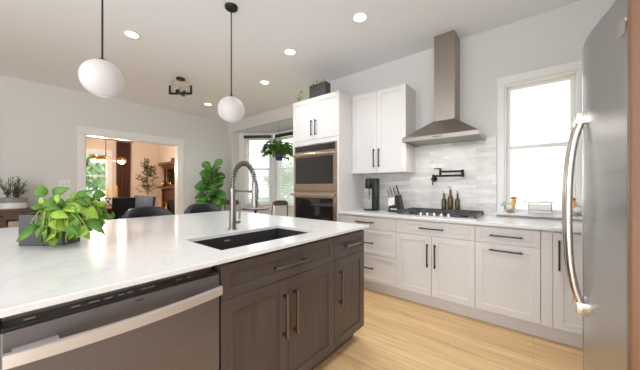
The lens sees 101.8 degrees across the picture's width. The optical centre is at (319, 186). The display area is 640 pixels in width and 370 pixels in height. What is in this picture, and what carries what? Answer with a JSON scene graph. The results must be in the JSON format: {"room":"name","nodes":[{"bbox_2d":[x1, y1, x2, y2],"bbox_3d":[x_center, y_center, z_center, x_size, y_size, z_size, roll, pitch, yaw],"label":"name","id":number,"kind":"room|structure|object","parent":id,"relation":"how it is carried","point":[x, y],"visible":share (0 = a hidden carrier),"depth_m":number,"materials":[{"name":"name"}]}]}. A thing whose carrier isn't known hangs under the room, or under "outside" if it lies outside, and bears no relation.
{"room":"kitchen","nodes":[
{"label":"kitchen","id":0,"kind":"room"},
{"bbox_2d":[0,197,27,208],"bbox_3d":[-4.566,0.239,3.863,0.294,0.165,0.294,0,0,39],"label":"pot","id":1,"kind":"object","parent":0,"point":[7,202],"depth_m":3.78,"materials":[{"name":"grey ceramic"}]},
{"bbox_2d":[19,213,79,245],"bbox_3d":[-1.462,0.227,1.412,0.215,0.162,0.110,0,0,-5],"label":"planter","id":2,"kind":"object","parent":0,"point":[28,223],"depth_m":1.35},
{"bbox_2d":[0,75,227,227],"bbox_3d":[-4.546,-0.234,4.351,0.150,2.912,6.950,0,0,39],"label":"wall","id":3,"kind":"structure","parent":0,"point":[38,121],"depth_m":4.47,"materials":[{"name":"white paint"}]},
{"bbox_2d":[59,180,70,188],"bbox_3d":[-4.362,-0.045,4.447,0.012,0.155,0.140,0,0,39],"label":"light switch","id":4,"kind":"object","parent":3,"relation":"attached to","point":[62,183],"visible":0.91,"depth_m":4.45,"materials":[{"name":"white paint"}]},
{"bbox_2d":[76,125,183,219],"bbox_3d":[-3.748,0.070,5.301,0.176,2.305,1.810,0,0,39],"label":"trim","id":5,"kind":"structure","parent":3,"relation":"attached to","point":[82,132],"depth_m":5.21,"materials":[{"name":"white paint"}]},
{"bbox_2d":[86,136,156,219],"bbox_3d":[-7.161,-0.234,7.155,0.150,2.912,4.960,0,0,39],"label":"wall","id":6,"kind":"structure","parent":0,"point":[139,151],"depth_m":8.46,"materials":[{"name":"beige paint"}]},
{"bbox_2d":[86,148,111,201],"bbox_3d":[-6.791,-0.338,7.569,0.195,1.564,1.170,0,0,39],"label":"window","id":7,"kind":"structure","parent":6,"relation":"in","point":[108,163],"depth_m":7.91,"materials":[{"name":"white paint"}]},
{"bbox_2d":[86,136,131,197],"bbox_3d":[-6.571,-0.124,7.634,0.152,2.652,1.850,0,0,39],"label":"curtain","id":8,"kind":"object","parent":6,"relation":"hanging from","point":[123,149],"visible":0.53,"depth_m":8.11,"materials":[{"name":"brown fabric"}]},
{"bbox_2d":[116,141,130,197],"bbox_3d":[-6.135,-0.098,8.121,0.097,2.600,0.373,0,0,39],"label":"drape","id":9,"kind":"object","parent":8,"relation":"hanging from","point":[123,149],"depth_m":8.11,"materials":[{"name":"brown fabric"}]},
{"bbox_2d":[157,144,174,206],"bbox_3d":[-4.150,-0.234,7.825,3.650,2.912,0.100,0,0,39],"label":"wall","id":10,"kind":"structure","parent":0,"point":[165,153],"depth_m":8.72,"materials":[{"name":"beige paint"}]},
{"bbox_2d":[236,133,238,210],"bbox_3d":[-0.758,-0.103,6.118,3.460,2.650,0.750,0,0,39],"label":"wall","id":11,"kind":"structure","parent":0,"point":[237,134],"depth_m":6.85,"materials":[{"name":"white paint"}]},
{"bbox_2d":[228,104,292,210],"bbox_3d":[-1.026,-0.234,5.775,3.480,2.912,0.120,0,0,39],"label":"trim","id":12,"kind":"structure","parent":11,"relation":"attached to","point":[285,113],"depth_m":6.30,"materials":[{"name":"white paint"}]},
{"bbox_2d":[239,133,274,214],"bbox_3d":[-1.666,-0.103,6.907,0.962,2.650,0.120,0,0,4],"label":"wall","id":13,"kind":"structure","parent":0,"point":[241,135],"depth_m":6.87,"materials":[{"name":"white paint"}]},
{"bbox_2d":[243,135,271,204],"bbox_3d":[-1.628,-0.448,6.881,0.762,1.824,0.165,0,0,4],"label":"window","id":14,"kind":"structure","parent":13,"relation":"in","point":[245,202],"depth_m":6.85,"materials":[{"name":"white paint"}]},
{"bbox_2d":[244,135,270,201],"bbox_3d":[-1.634,-0.473,6.792,0.722,1.750,0.045,0,0,4],"label":"window blind","id":15,"kind":"object","parent":14,"relation":"attached to","point":[266,197],"visible":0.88,"depth_m":6.79,"materials":[{"name":"white metal"}]},
{"bbox_2d":[236,119,292,132],"bbox_3d":[-0.508,-1.478,5.997,4.000,0.100,0.880,0,0,39],"label":"ceiling","id":16,"kind":"structure","parent":0,"point":[285,125],"depth_m":6.35,"materials":[{"name":"white paint"}]},
{"bbox_2d":[258,136,292,160],"bbox_3d":[-0.929,-1.013,5.841,0.865,0.830,0.878,0,0,39],"label":"hanging plant","id":17,"kind":"object","parent":16,"relation":"hanging from","point":[280,150],"visible":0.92,"depth_m":5.70,"materials":[{"name":"green plant"}]},
{"bbox_2d":[274,129,292,216],"bbox_3d":[-0.186,-0.103,6.081,2.530,2.650,0.120,0,0,39],"label":"wall","id":18,"kind":"structure","parent":0,"point":[280,210],"depth_m":6.66,"materials":[{"name":"white paint"}]},
{"bbox_2d":[276,135,292,205],"bbox_3d":[-0.617,-0.448,6.407,1.310,1.824,0.165,0,0,39],"label":"window","id":19,"kind":"structure","parent":18,"relation":"in","point":[289,204],"depth_m":6.75,"materials":[{"name":"white paint"}]},
{"bbox_2d":[275,131,292,203],"bbox_3d":[-0.678,-0.473,6.341,1.240,1.750,0.045,0,0,39],"label":"window blind","id":20,"kind":"object","parent":19,"relation":"attached to","point":[289,198],"visible":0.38,"depth_m":6.51,"materials":[{"name":"white metal"}]},
{"bbox_2d":[0,0,580,122],"bbox_3d":[-1.752,-1.740,2.003,7.450,0.100,6.870,0,0,39],"label":"ceiling","id":21,"kind":"structure","parent":0,"point":[47,42],"depth_m":3.00,"materials":[{"name":"white paint"}]},
{"bbox_2d":[78,0,124,96],"bbox_3d":[-1.430,-1.143,1.709,0.236,1.095,0.236,0,0,39],"label":"globe pendant","id":22,"kind":"object","parent":21,"relation":"hanging from","point":[100,77],"visible":1,"depth_m":1.64,"materials":[{"name":"white opal glass"},{"name":"matte black metal"}]},
{"bbox_2d":[123,30,140,38],"bbox_3d":[-2.077,-1.685,2.872,0.168,0.008,0.168,0,0,39],"label":"recessed light","id":23,"kind":"object","parent":21,"relation":"in","point":[132,34],"visible":1,"depth_m":2.87,"materials":[{"name":"white paint"}]},
{"bbox_2d":[125,31,138,37],"bbox_3d":[-2.077,-1.687,2.872,0.122,0.005,0.122,0,0,-44],"label":"diffuser","id":24,"kind":"object","parent":23,"relation":"attached to","point":[132,34],"depth_m":2.87,"materials":[{"name":"white plastic"}]},
{"bbox_2d":[169,77,191,96],"bbox_3d":[-2.172,-1.555,4.051,0.272,0.270,0.268,0,0,-44],"label":"flush light","id":25,"kind":"object","parent":21,"relation":"attached to","point":[183,93],"visible":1,"depth_m":4.04,"materials":[{"name":"black metal"}]},
{"bbox_2d":[218,2,244,122],"bbox_3d":[-0.831,-1.147,2.437,0.240,1.085,0.240,0,0,39],"label":"globe pendant","id":26,"kind":"object","parent":21,"relation":"hanging from","point":[231,109],"visible":1,"depth_m":2.37,"materials":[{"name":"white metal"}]},
{"bbox_2d":[259,80,269,83],"bbox_3d":[-0.893,-1.685,4.185,0.168,0.008,0.168,0,0,39],"label":"recessed light","id":27,"kind":"object","parent":21,"relation":"in","point":[260,81],"visible":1,"depth_m":4.18,"materials":[{"name":"white paint"}]},
{"bbox_2d":[283,48,296,54],"bbox_3d":[-0.374,-1.685,3.243,0.168,0.008,0.168,0,0,39],"label":"recessed light","id":28,"kind":"object","parent":21,"relation":"in","point":[288,51],"visible":1,"depth_m":3.23,"materials":[{"name":"white paint"}]},
{"bbox_2d":[285,50,294,53],"bbox_3d":[-0.374,-1.687,3.243,0.122,0.005,0.122,0,0,-44],"label":"diffuser","id":29,"kind":"object","parent":28,"relation":"attached to","point":[286,51],"depth_m":3.24,"materials":[{"name":"white plastic"}]},
{"bbox_2d":[352,12,368,22],"bbox_3d":[0.398,-1.685,2.584,0.168,0.008,0.168,0,0,39],"label":"recessed light","id":30,"kind":"object","parent":21,"relation":"in","point":[358,17],"visible":1,"depth_m":2.58,"materials":[{"name":"white paint"}]},
{"bbox_2d":[354,14,365,20],"bbox_3d":[0.398,-1.687,2.584,0.122,0.005,0.122,0,0,-44],"label":"diffuser","id":31,"kind":"object","parent":30,"relation":"attached to","point":[357,17],"depth_m":2.58,"materials":[{"name":"white plastic"}]},
{"bbox_2d":[309,81,330,98],"bbox_3d":[-0.002,-1.316,3.588,0.290,0.185,0.110,0,0,39],"label":"planter","id":32,"kind":"object","parent":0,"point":[322,88],"depth_m":3.53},
{"bbox_2d":[313,288,581,369],"bbox_3d":[-2.778,1.272,3.707,11.200,0.100,8.200,0,0,39],"label":"floor","id":33,"kind":"structure","parent":0,"point":[397,333],"depth_m":2.02,"materials":[{"name":"brown wood"}]},
{"bbox_2d":[0,207,45,227],"bbox_3d":[-4.638,0.772,3.780,0.426,0.900,1.450,0,0,39],"label":"console table","id":34,"kind":"object","parent":33,"relation":"on","point":[5,214],"visible":0.14,"depth_m":3.74,"materials":[{"name":"brown wood"}]},
{"bbox_2d":[7,220,18,227],"bbox_3d":[-4.543,0.639,3.863,0.275,0.284,0.130,0,0,39],"label":"storage basket","id":35,"kind":"object","parent":34,"relation":"on","point":[10,223],"visible":0.24,"depth_m":3.77,"materials":[{"name":"beige wicker"}]},
{"bbox_2d":[0,176,27,208],"bbox_3d":[-4.561,0.081,3.857,0.317,0.482,0.338,0,0,39],"label":"potted herb","id":36,"kind":"object","parent":34,"relation":"on","point":[14,202],"visible":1,"depth_m":3.81,"materials":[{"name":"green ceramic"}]},
{"bbox_2d":[91,204,111,219],"bbox_3d":[-5.406,0.845,6.061,1.750,0.755,1.400,0,0,39],"label":"dining table","id":37,"kind":"object","parent":33,"relation":"on","point":[109,208],"visible":0.06,"depth_m":5.78,"materials":[{"name":"red wood"}]},
{"bbox_2d":[104,187,111,205],"bbox_3d":[-5.190,0.229,6.363,0.170,0.474,0.170,0,0,39],"label":"candle holder","id":38,"kind":"object","parent":37,"relation":"on","point":[107,189],"visible":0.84,"depth_m":6.35,"materials":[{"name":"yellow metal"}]},
{"bbox_2d":[106,187,108,197],"bbox_3d":[-5.190,0.132,6.363,0.058,0.280,0.060,0,0,39],"label":"candle","id":39,"kind":"object","parent":38,"relation":"on","point":[107,190],"depth_m":6.34,"materials":[{"name":"yellow wax"}]},
{"bbox_2d":[112,186,119,197],"bbox_3d":[-4.967,0.219,6.335,0.170,0.494,0.170,0,0,39],"label":"candle holder","id":40,"kind":"object","parent":37,"relation":"on","point":[116,187],"visible":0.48,"depth_m":6.32,"materials":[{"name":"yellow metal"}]},
{"bbox_2d":[115,186,117,196],"bbox_3d":[-4.967,0.112,6.335,0.058,0.280,0.060,0,0,39],"label":"candle","id":41,"kind":"object","parent":40,"relation":"on","point":[116,187],"depth_m":6.32,"materials":[{"name":"yellow wax"}]},
{"bbox_2d":[111,197,135,219],"bbox_3d":[-4.301,0.724,5.620,0.524,0.999,0.400,0,0,39],"label":"dining chair","id":42,"kind":"object","parent":33,"relation":"on","point":[120,206],"visible":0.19,"depth_m":5.43,"materials":[{"name":"black fabric"}]},
{"bbox_2d":[134,195,141,206],"bbox_3d":[-5.273,0.731,7.231,0.460,0.984,0.522,0,0,31],"label":"dining chair","id":43,"kind":"object","parent":33,"relation":"on","point":[135,196],"visible":0.19,"depth_m":7.40,"materials":[{"name":"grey fabric"}]},
{"bbox_2d":[138,196,144,206],"bbox_3d":[-4.866,0.731,6.844,0.460,0.984,0.522,0,0,31],"label":"dining chair","id":44,"kind":"object","parent":33,"relation":"on","point":[141,198],"visible":0.07,"depth_m":7.03,"materials":[{"name":"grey fabric"}]},
{"bbox_2d":[121,206,172,218],"bbox_3d":[-1.852,0.723,2.856,0.456,1.001,0.564,0,0,39],"label":"counter stool","id":45,"kind":"object","parent":33,"relation":"on","point":[146,211],"visible":0.2,"depth_m":2.96,"materials":[{"name":"black leather"}]},
{"bbox_2d":[133,158,160,194],"bbox_3d":[-5.274,0.164,7.951,0.738,2.115,0.622,0,0,-4],"label":"tree","id":46,"kind":"object","parent":33,"relation":"on","point":[148,173],"visible":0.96,"depth_m":7.95,"materials":[{"name":"green plant"}]},
{"bbox_2d":[143,196,155,206],"bbox_3d":[-4.467,0.731,6.464,0.460,0.984,0.522,0,0,31],"label":"dining chair","id":47,"kind":"object","parent":33,"relation":"on","point":[148,200],"visible":0.21,"depth_m":6.58,"materials":[{"name":"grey fabric"}]},
{"bbox_2d":[158,161,174,214],"bbox_3d":[-4.245,0.247,7.591,1.580,1.950,0.378,0,0,39],"label":"fireplace mantel","id":48,"kind":"object","parent":33,"relation":"on","point":[168,193],"visible":0.38,"depth_m":7.71,"materials":[{"name":"red wood"}]},
{"bbox_2d":[158,186,174,188],"bbox_3d":[-4.246,0.012,7.591,1.500,0.060,0.376,0,0,39],"label":"shelf","id":49,"kind":"object","parent":48,"relation":"attached to","point":[165,187],"depth_m":7.55,"materials":[{"name":"red wood"}]},
{"bbox_2d":[166,168,174,183],"bbox_3d":[-4.268,-0.308,7.564,1.020,0.460,0.011,0,0,39],"label":"mirror","id":50,"kind":"object","parent":48,"relation":"attached to","point":[170,172],"depth_m":7.68,"materials":[{"name":"clear glass"}]},
{"bbox_2d":[162,202,171,212],"bbox_3d":[-4.365,0.822,7.367,0.280,0.800,0.277,0,0,39],"label":"brass urn","id":51,"kind":"object","parent":33,"relation":"on","point":[165,204],"visible":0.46,"depth_m":7.31,"materials":[{"name":"gold metal"}]},
{"bbox_2d":[184,203,221,213],"bbox_3d":[-1.496,0.723,3.430,0.456,1.001,0.564,0,0,39],"label":"counter stool","id":52,"kind":"object","parent":33,"relation":"on","point":[199,207],"visible":0.22,"depth_m":3.54,"materials":[{"name":"black leather"}]},
{"bbox_2d":[194,159,226,208],"bbox_3d":[-2.534,0.279,6.047,0.671,1.886,0.778,0,0,39],"label":"fiddle leaf fig","id":53,"kind":"object","parent":33,"relation":"on","point":[217,197],"visible":0.81,"depth_m":5.99,"materials":[{"name":"green plant"}]},
{"bbox_2d":[224,200,238,210],"bbox_3d":[-1.986,0.756,6.123,0.452,0.936,0.479,0,0,4],"label":"metal chair","id":54,"kind":"object","parent":33,"relation":"on","point":[227,202],"visible":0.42,"depth_m":5.91,"materials":[{"name":"silver metal"}]},
{"bbox_2d":[241,207,269,212],"bbox_3d":[-1.500,0.857,6.049,0.640,0.730,0.640,0,0,39],"label":"table","id":55,"kind":"object","parent":33,"relation":"on","point":[255,210],"visible":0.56,"depth_m":5.95,"materials":[{"name":"brown wood"}]},
{"bbox_2d":[213,237,333,369],"bbox_3d":[-0.386,0.723,1.636,0.636,0.787,0.832,0,0,39],"label":"base cabinet","id":56,"kind":"object","parent":33,"relation":"on","point":[276,308],"visible":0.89,"depth_m":1.40,"materials":[{"name":"brown wood"}]},
{"bbox_2d":[271,200,287,216],"bbox_3d":[-0.963,0.756,5.833,0.452,0.936,0.479,0,0,-29],"label":"metal chair","id":57,"kind":"object","parent":33,"relation":"on","point":[278,202],"visible":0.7,"depth_m":5.63,"materials":[{"name":"silver metal"}]},
{"bbox_2d":[293,91,363,221],"bbox_3d":[0.110,-0.001,3.776,0.825,2.445,0.662,0,0,39],"label":"tall cabinet","id":58,"kind":"object","parent":33,"relation":"on","point":[327,118],"visible":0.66,"depth_m":3.47,"materials":[{"name":"white paint"}]},
{"bbox_2d":[290,142,336,221],"bbox_3d":[0.056,0.019,3.710,0.775,1.195,0.576,0,0,39],"label":"double wall oven","id":59,"kind":"object","parent":58,"relation":"in","point":[315,166],"visible":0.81,"depth_m":3.50,"materials":[{"name":"silver metal"}]},
{"bbox_2d":[296,79,330,101],"bbox_3d":[-0.108,-1.344,3.638,0.540,0.240,0.174,0,0,27],"label":"vine","id":60,"kind":"object","parent":58,"relation":"on","point":[322,88],"visible":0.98,"depth_m":3.54,"materials":[{"name":"plant"}]},
{"bbox_2d":[310,335,352,369],"bbox_3d":[-1.254,0.775,1.384,1.545,0.893,3.145,0,0,39],"label":"base cabinet","id":61,"kind":"object","parent":33,"relation":"on","point":[350,337],"visible":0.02,"depth_m":1.89,"materials":[{"name":"brown wood"}]},
{"bbox_2d":[0,266,222,369],"bbox_3d":[-0.828,0.734,1.061,0.654,0.776,0.604,0,0,39],"label":"dishwasher","id":62,"kind":"object","parent":61,"relation":"in","point":[172,322],"visible":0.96,"depth_m":0.87,"materials":[{"name":"silver metal"}]},
{"bbox_2d":[0,210,368,317],"bbox_3d":[-1.410,0.318,1.525,2.055,0.020,3.205,0,0,39],"label":"countertop","id":63,"kind":"structure","parent":61,"relation":"on","point":[131,251],"depth_m":1.22,"materials":[{"name":"white stone"}]},
{"bbox_2d":[16,185,114,247],"bbox_3d":[-1.347,0.148,1.377,0.439,0.320,0.267,0,0,-5],"label":"pothos","id":64,"kind":"object","parent":63,"relation":"on","point":[63,222],"visible":1,"depth_m":1.35,"materials":[{"name":"plant"}]},
{"bbox_2d":[228,161,258,229],"bbox_3d":[-0.522,0.064,1.816,0.326,0.489,0.103,0,0,39],"label":"kitchen faucet","id":65,"kind":"object","parent":63,"relation":"on","point":[233,221],"visible":1,"depth_m":1.86,"materials":[{"name":"silver metal"}]},
{"bbox_2d":[194,228,307,249],"bbox_3d":[-0.407,0.451,1.671,0.438,0.246,0.753,0,0,39],"label":"sink","id":66,"kind":"object","parent":63,"relation":"in","point":[227,242],"visible":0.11,"depth_m":1.86,"materials":[{"name":"black metal"}]},
{"bbox_2d":[333,229,363,348],"bbox_3d":[0.009,0.723,2.116,0.636,0.787,0.407,0,0,39],"label":"base cabinet","id":67,"kind":"object","parent":33,"relation":"on","point":[348,247],"visible":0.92,"depth_m":1.92,"materials":[{"name":"brown wood"}]},
{"bbox_2d":[340,214,396,286],"bbox_3d":[0.717,0.717,3.272,0.740,0.750,0.634,0,0,39],"label":"base cabinet","id":68,"kind":"object","parent":33,"relation":"on","point":[380,237],"visible":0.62,"depth_m":2.95,"materials":[{"name":"white paint"}]},
{"bbox_2d":[338,208,581,232],"bbox_3d":[1.549,0.322,2.602,2.890,0.028,0.651,0,0,39],"label":"countertop","id":69,"kind":"structure","parent":68,"relation":"on","point":[500,221],"depth_m":2.39,"materials":[{"name":"white stone"}]},
{"bbox_2d":[364,177,379,210],"bbox_3d":[0.688,0.091,3.422,0.177,0.434,0.150,0,0,39],"label":"coffee maker","id":70,"kind":"object","parent":69,"relation":"on","point":[370,183],"visible":1,"depth_m":3.37,"materials":[{"name":"black plastic"}]},
{"bbox_2d":[388,195,403,212],"bbox_3d":[0.938,0.201,3.189,0.176,0.215,0.111,0,0,39],"label":"knife block","id":71,"kind":"object","parent":69,"relation":"on","point":[395,203],"visible":0.91,"depth_m":3.15,"materials":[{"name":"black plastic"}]},
{"bbox_2d":[396,207,484,219],"bbox_3d":[1.302,0.282,2.836,0.780,0.052,0.505,0,0,39],"label":"gas cooktop","id":72,"kind":"object","parent":69,"relation":"in","point":[424,212],"visible":1,"depth_m":2.73,"materials":[{"name":"silver metal"}]},
{"bbox_2d":[396,212,484,219],"bbox_3d":[1.302,0.301,2.836,0.780,0.014,0.505,0,0,39],"label":"tray","id":73,"kind":"object","parent":72,"relation":"on","point":[424,214],"depth_m":2.67,"materials":[{"name":"silver metal"}]},
{"bbox_2d":[441,191,445,208],"bbox_3d":[1.456,0.177,3.055,0.054,0.263,0.054,0,0,39],"label":"oil bottle","id":74,"kind":"object","parent":69,"relation":"on","point":[443,202],"visible":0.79,"depth_m":3.04,"materials":[{"name":"brown glass"}]},
{"bbox_2d":[447,187,452,208],"bbox_3d":[1.508,0.150,3.009,0.060,0.316,0.060,0,0,39],"label":"oil bottle","id":75,"kind":"object","parent":69,"relation":"on","point":[450,197],"visible":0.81,"depth_m":2.99,"materials":[{"name":"brown glass"}]},
{"bbox_2d":[455,191,459,209],"bbox_3d":[1.567,0.174,2.964,0.052,0.268,0.052,0,0,39],"label":"oil bottle","id":76,"kind":"object","parent":69,"relation":"on","point":[457,200],"visible":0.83,"depth_m":2.95,"materials":[{"name":"brown glass"}]},
{"bbox_2d":[396,218,475,307],"bbox_3d":[1.291,0.717,2.800,0.742,0.750,0.634,0,0,39],"label":"base cabinet","id":77,"kind":"object","parent":33,"relation":"on","point":[435,259],"visible":0.98,"depth_m":2.55,"materials":[{"name":"white paint"}]},
{"bbox_2d":[364,279,581,347],"bbox_3d":[1.271,1.158,2.567,2.495,0.128,0.020,0,0,39],"label":"baseboard","id":78,"kind":"structure","parent":33,"relation":"on","point":[558,335],"depth_m":2.36,"materials":[{"name":"white paint"}]},
{"bbox_2d":[475,225,540,323],"bbox_3d":[1.753,0.717,2.421,0.450,0.750,0.634,0,0,39],"label":"base cabinet","id":79,"kind":"object","parent":33,"relation":"on","point":[507,259],"visible":0.98,"depth_m":2.19,"materials":[{"name":"white paint"}]},
{"bbox_2d":[541,230,581,334],"bbox_3d":[2.143,0.717,2.100,0.555,0.750,0.634,0,0,39],"label":"base cabinet","id":80,"kind":"object","parent":33,"relation":"on","point":[558,311],"visible":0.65,"depth_m":2.00,"materials":[{"name":"white paint"}]},
{"bbox_2d":[562,0,626,369],"bbox_3d":[1.314,0.317,0.794,0.838,1.750,0.786,0,0,39],"label":"refrigerator","id":81,"kind":"object","parent":33,"relation":"on","point":[602,121],"visible":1,"depth_m":0.86,"materials":[{"name":"grey metal"}]},
{"bbox_2d":[627,0,639,369],"bbox_3d":[1.097,0.072,0.415,0.792,2.300,0.035,0,0,39],"label":"wood end panel","id":82,"kind":"object","parent":33,"relation":"on","point":[633,6],"visible":1,"depth_m":0.65,"materials":[{"name":"brown wood"}]},
{"bbox_2d":[329,0,615,220],"bbox_3d":[1.611,-0.234,3.330,3.940,2.912,0.550,0,0,39],"label":"wall","id":83,"kind":"structure","parent":0,"point":[558,36],"depth_m":2.79,"materials":[{"name":"white paint"}]},
{"bbox_2d":[352,83,415,174],"bbox_3d":[0.813,-0.698,3.393,0.738,1.040,0.363,0,0,39],"label":"upper cabinet","id":84,"kind":"object","parent":83,"relation":"attached to","point":[381,118],"visible":1,"depth_m":3.24,"materials":[{"name":"white paint"}]},
{"bbox_2d":[364,136,496,215],"bbox_3d":[1.253,-0.117,3.260,1.595,0.851,0.012,0,0,39],"label":"backsplash","id":85,"kind":"structure","parent":83,"relation":"attached to","point":[477,190],"depth_m":3.03,"materials":[{"name":"white tile"}]},
{"bbox_2d":[402,30,485,146],"bbox_3d":[1.357,-1.095,2.861,0.742,1.189,0.494,0,0,39],"label":"range hood","id":86,"kind":"object","parent":83,"relation":"attached to","point":[447,127],"visible":1,"depth_m":2.84,"materials":[{"name":"metal"}]},
{"bbox_2d":[431,168,463,184],"bbox_3d":[1.462,-0.120,3.002,0.360,0.195,0.121,0,0,39],"label":"pot filler","id":87,"kind":"object","parent":83,"relation":"attached to","point":[434,177],"visible":1,"depth_m":2.98,"materials":[{"name":"black metal"}]},
{"bbox_2d":[496,60,581,218],"bbox_3d":[2.172,-0.426,2.580,0.694,1.431,0.195,0,0,39],"label":"window","id":88,"kind":"structure","parent":83,"relation":"in","point":[567,71],"depth_m":2.62,"materials":[{"name":"white paint"}]},
{"bbox_2d":[500,197,516,212],"bbox_3d":[1.946,0.180,2.678,0.084,0.166,0.128,0,0,-22],"label":"rooster figurine","id":89,"kind":"object","parent":88,"relation":"on","point":[510,207],"visible":1,"depth_m":2.65,"materials":[{"name":"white ceramic"}]},
{"bbox_2d":[524,200,553,214],"bbox_3d":[2.117,0.196,2.523,0.219,0.134,0.077,0,0,39],"label":"butter dish","id":90,"kind":"object","parent":88,"relation":"on","point":[543,209],"visible":1,"depth_m":2.49,"materials":[{"name":"white ceramic"}]},
{"bbox_2d":[573,198,581,215],"bbox_3d":[2.338,0.180,2.350,0.144,0.166,0.078,0,0,39],"label":"rooster figurine","id":91,"kind":"object","parent":88,"relation":"on","point":[577,209],"visible":0.56,"depth_m":2.34,"materials":[{"name":"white ceramic"}]},
{"bbox_3d":[-5.751,-1.740,5.996,3.800,0.100,4.960,0,0,39],"label":"ceiling","id":92,"kind":"structure","parent":0,"visible":0},
{"bbox_2d":[89,139,126,163],"bbox_3d":[-5.160,-1.125,6.238,0.902,1.130,0.388,0,0,2],"label":"brass chandelier","id":93,"kind":"object","parent":92,"relation":"hanging from","point":[101,159],"visible":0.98,"depth_m":6.25,"materials":[{"name":"brown metal"}]},
{"label":"outside","id":94,"kind":"structure","parent":0,"visible":0},
{"bbox_3d":[-2.233,1.532,8.308,38.000,0.380,34.000,0,0,39],"label":"ground","id":95,"kind":"structure","parent":94,"visible":0},
{"bbox_2d":[86,154,105,196],"bbox_3d":[-9.318,-0.689,9.419,3.580,4.070,3.593,0,0,39],"label":"tree","id":96,"kind":"object","parent":95,"relation":"on","point":[92,168],"visible":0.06,"depth_m":9.45,"materials":[{"name":"green plant"}]},
{"bbox_2d":[264,163,292,202],"bbox_3d":[-1.308,-0.011,13.552,3.353,2.719,3.274,0,0,39],"label":"tree","id":97,"kind":"object","parent":95,"relation":"on","point":[282,163],"visible":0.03,"depth_m":12.80,"materials":[{"name":"green plant"}]},
{"bbox_2d":[511,80,569,209],"bbox_3d":[5.471,-2.218,5.082,7.000,7.120,0.400,0,0,39],"label":"window pane","id":98,"kind":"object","parent":95,"relation":"on","point":[539,114],"visible":0.02,"depth_m":5.50,"materials":[{"name":"white"}]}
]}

